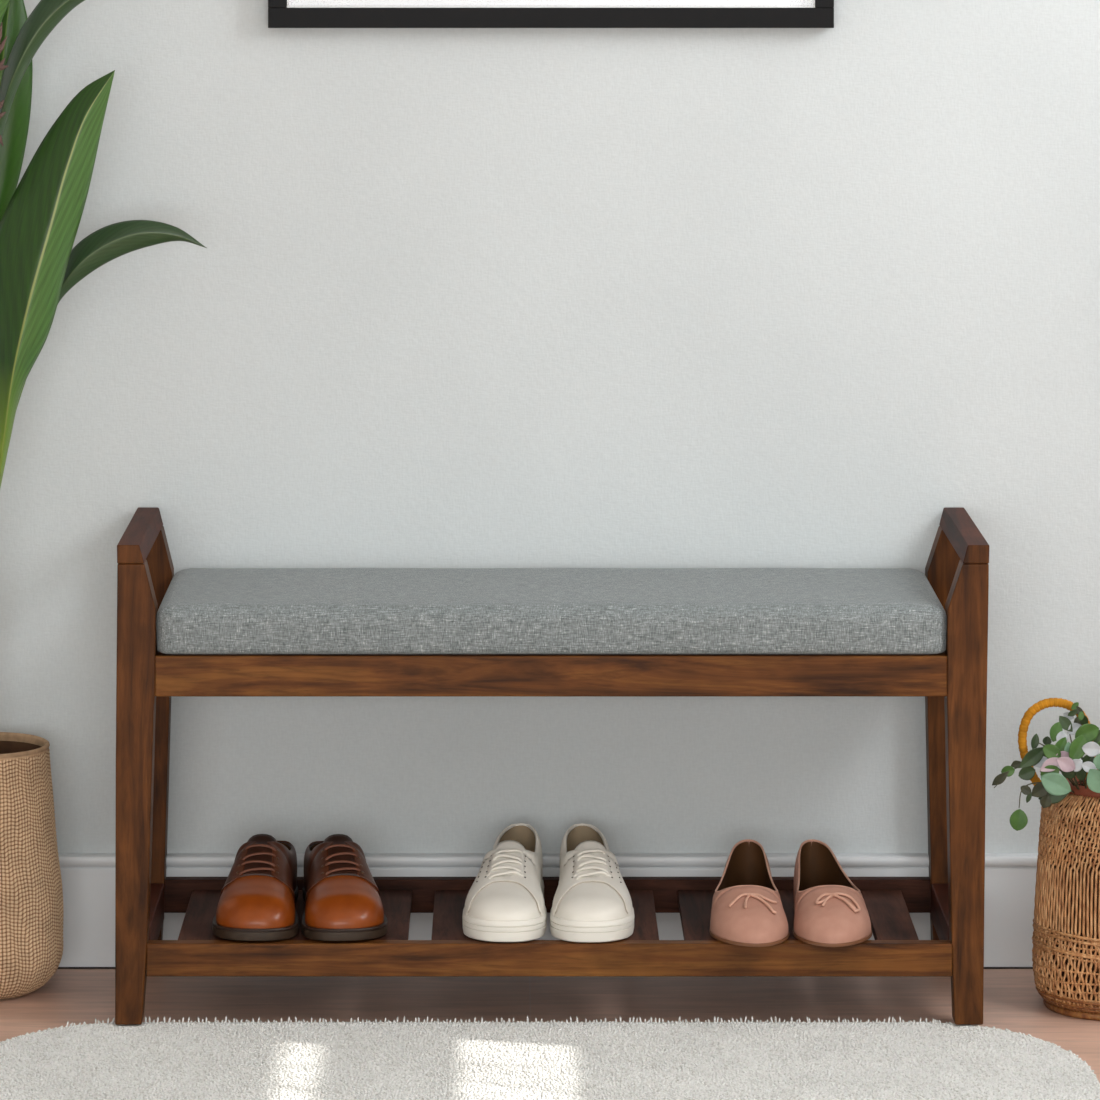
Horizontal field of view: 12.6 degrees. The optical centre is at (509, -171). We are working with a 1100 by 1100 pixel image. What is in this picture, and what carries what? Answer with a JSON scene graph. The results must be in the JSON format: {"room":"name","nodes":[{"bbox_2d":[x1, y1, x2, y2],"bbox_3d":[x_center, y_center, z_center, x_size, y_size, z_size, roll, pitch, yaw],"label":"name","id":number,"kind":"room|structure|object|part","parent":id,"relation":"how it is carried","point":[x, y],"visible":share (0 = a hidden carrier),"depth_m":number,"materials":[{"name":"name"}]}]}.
{"room":"home entryway","nodes":[
{"label":"home entryway","id":0,"kind":"room"},
{"bbox_2d":[0,0,1099,852],"bbox_3d":[-0.200,0.190,6.707,4.400,2.850,0.100,0,0,0],"label":"wall","id":1,"kind":"structure","parent":0,"point":[455,297],"depth_m":6.66,"materials":[{"name":"white paint"}]},
{"bbox_2d":[58,967,1032,968],"bbox_3d":[-0.200,1.513,6.644,4.200,0.002,0.002,0,0,0],"label":"trim","id":2,"kind":"structure","parent":1,"relation":"attached to","point":[58,967],"depth_m":6.64,"materials":[{"name":"black wood"}]},
{"bbox_2d":[58,853,1037,966],"bbox_3d":[-0.200,1.439,6.648,4.200,0.151,0.018,0,0,0],"label":"baseboard","id":3,"kind":"structure","parent":1,"relation":"attached to","point":[88,879],"depth_m":6.65,"materials":[{"name":"white paint"}]},
{"bbox_2d":[268,0,833,27],"bbox_3d":[0.054,-0.017,6.642,0.751,0.560,0.030,0,0,0],"label":"picture frame","id":4,"kind":"object","parent":1,"relation":"hanging from","point":[281,13],"visible":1,"depth_m":6.63,"materials":[{"name":"black paint"}]},
{"bbox_2d":[289,0,812,5],"bbox_3d":[0.054,-0.018,6.650,0.701,0.507,0.003,0,0,0],"label":"print","id":5,"kind":"object","parent":4,"relation":"attached to","point":[291,2],"depth_m":6.65,"materials":[{"name":"white paper"}]},
{"bbox_2d":[0,969,1099,1082],"bbox_3d":[-0.200,1.565,2.879,4.400,0.100,7.758,0,0,0],"label":"floor","id":6,"kind":"structure","parent":0,"point":[1012,1001],"depth_m":6.46,"materials":[{"name":"brown wood"}]},
{"bbox_2d":[0,0,206,999],"bbox_3d":[-0.590,0.829,6.520,0.393,1.372,0.204,0,0,0],"label":"potted plant","id":7,"kind":"object","parent":6,"relation":"on","point":[40,217],"visible":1,"depth_m":6.46,"materials":[{"name":"green plant"}]},
{"bbox_3d":[-0.685,1.355,6.520,0.204,0.318,0.204,0,0,0],"label":"pot","id":8,"kind":"part","parent":7,"relation":"part of","materials":[{"name":"beige wicker"}]},
{"bbox_2d":[0,1015,1099,1099],"bbox_3d":[0.021,1.507,5.872,1.386,0.014,0.911,0,0,0],"label":"rug","id":9,"kind":"object","parent":6,"relation":"on","point":[395,1060],"visible":1,"depth_m":6.12,"materials":[{"name":"beige fabric"}]},
{"bbox_2d":[115,507,988,1024],"bbox_3d":[0.053,1.208,6.474,1.103,0.613,0.353,0,0,0],"label":"bench","id":10,"kind":"object","parent":6,"relation":"on","point":[192,631],"visible":0.98,"depth_m":6.30,"materials":[{"name":"brown wood"}]},
{"bbox_3d":[-0.473,1.216,6.321,0.051,0.581,0.042,0,0,0],"label":"leg","id":11,"kind":"part","parent":10,"relation":"part of","materials":[{"name":"brown wood"}]},
{"bbox_3d":[-0.479,0.913,6.475,0.034,0.024,0.351,0,0,0],"label":"handle","id":12,"kind":"part","parent":10,"relation":"part of","materials":[{"name":"brown wood"}]},
{"bbox_3d":[-0.473,1.417,6.475,0.031,0.048,0.266,0,0,0],"label":"shelf rail","id":13,"kind":"part","parent":10,"relation":"part of","materials":[{"name":"brown wood"}]},
{"bbox_3d":[-0.473,1.220,6.629,0.051,0.589,0.042,0,0,0],"label":"leg","id":14,"kind":"part","parent":10,"relation":"part of","materials":[{"name":"brown wood"}]},
{"bbox_2d":[212,834,298,940],"bbox_3d":[-0.323,1.354,6.450,0.110,0.102,0.301,0,0,1],"label":"shoe","id":15,"kind":"object","parent":10,"relation":"on","point":[259,894],"visible":1,"depth_m":6.36,"materials":[{"name":"brown leather"}]},
{"bbox_2d":[301,834,387,940],"bbox_3d":[-0.219,1.354,6.450,0.110,0.102,0.301,0,0,-5],"label":"shoe","id":16,"kind":"object","parent":10,"relation":"on","point":[341,895],"visible":1,"depth_m":6.35,"materials":[{"name":"brown leather"}]},
{"bbox_2d":[462,823,546,941],"bbox_3d":[-0.003,1.357,6.447,0.108,0.095,0.299,0,0,3],"label":"sneaker","id":17,"kind":"object","parent":10,"relation":"on","point":[504,902],"visible":1,"depth_m":6.36,"materials":[{"name":"white leather"}]},
{"bbox_3d":[0.050,1.414,6.635,1.030,0.044,0.022,0,0,0],"label":"shelf rail","id":18,"kind":"part","parent":10,"relation":"part of","materials":[{"name":"brown wood"}]},
{"bbox_3d":[0.050,1.426,6.312,1.017,0.042,0.023,0,0,0],"label":"shelf rail","id":19,"kind":"part","parent":10,"relation":"part of","materials":[{"name":"brown wood"}]},
{"bbox_3d":[0.052,1.068,6.314,1.000,0.051,0.024,0,0,0],"label":"seat rail","id":20,"kind":"part","parent":10,"relation":"part of","materials":[{"name":"brown wood"}]},
{"bbox_2d":[156,568,946,653],"bbox_3d":[0.052,1.010,6.472,1.002,0.066,0.350,0,0,0],"label":"cushion","id":21,"kind":"object","parent":10,"relation":"on","point":[199,610],"depth_m":6.31,"materials":[{"name":"grey fabric"}]},
{"bbox_2d":[550,823,633,942],"bbox_3d":[0.105,1.357,6.445,0.108,0.095,0.299,0,0,0],"label":"sneaker","id":22,"kind":"object","parent":10,"relation":"on","point":[592,902],"visible":1,"depth_m":6.36,"materials":[{"name":"white leather"}]},
{"bbox_2d":[709,839,789,946],"bbox_3d":[0.299,1.363,6.413,0.101,0.082,0.270,0,0,-5],"label":"ballet flat","id":23,"kind":"object","parent":10,"relation":"on","point":[747,910],"visible":1,"depth_m":6.34,"materials":[{"name":"pink leather"}]},
{"bbox_2d":[793,839,871,946],"bbox_3d":[0.413,1.363,6.413,0.101,0.082,0.270,0,0,3],"label":"ballet flat","id":24,"kind":"object","parent":10,"relation":"on","point":[829,909],"visible":1,"depth_m":6.34,"materials":[{"name":"pink leather"}]},
{"bbox_3d":[0.572,1.417,6.475,0.030,0.048,0.266,0,0,0],"label":"shelf rail","id":25,"kind":"part","parent":10,"relation":"part of","materials":[{"name":"brown wood"}]},
{"bbox_3d":[0.578,1.220,6.629,0.053,0.589,0.042,0,0,0],"label":"leg","id":26,"kind":"part","parent":10,"relation":"part of","materials":[{"name":"brown wood"}]},
{"bbox_3d":[0.588,0.913,6.475,0.033,0.024,0.351,0,0,0],"label":"handle","id":27,"kind":"part","parent":10,"relation":"part of","materials":[{"name":"brown wood"}]},
{"bbox_3d":[0.578,1.216,6.321,0.053,0.581,0.042,0,0,0],"label":"leg","id":28,"kind":"part","parent":10,"relation":"part of","materials":[{"name":"brown wood"}]},
{"bbox_2d":[1018,698,1099,1020],"bbox_3d":[0.777,1.311,6.435,0.209,0.406,0.209,0,0,20],"label":"wicker basket","id":29,"kind":"object","parent":6,"relation":"on","point":[1066,921],"visible":0.94,"depth_m":6.37,"materials":[{"name":"wicker"}]},
{"bbox_2d":[992,702,1099,830],"bbox_3d":[0.707,1.192,6.375,0.171,0.159,0.105,0,0,15],"label":"bouquet","id":30,"kind":"object","parent":29,"relation":"in","point":[1053,787],"visible":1,"depth_m":6.34,"materials":[{"name":"green plant"}]},
{"bbox_3d":[0.700,1.229,6.374,0.120,0.038,0.024,0,0,-39],"label":"stem","id":31,"kind":"part","parent":30,"relation":"part of","materials":[{"name":"green plant"}]},
{"bbox_3d":[0.699,1.176,6.387,0.101,0.136,0.027,0,0,0],"label":"handle","id":32,"kind":"part","parent":29,"relation":"part of","materials":[{"name":"wicker"}]}
]}

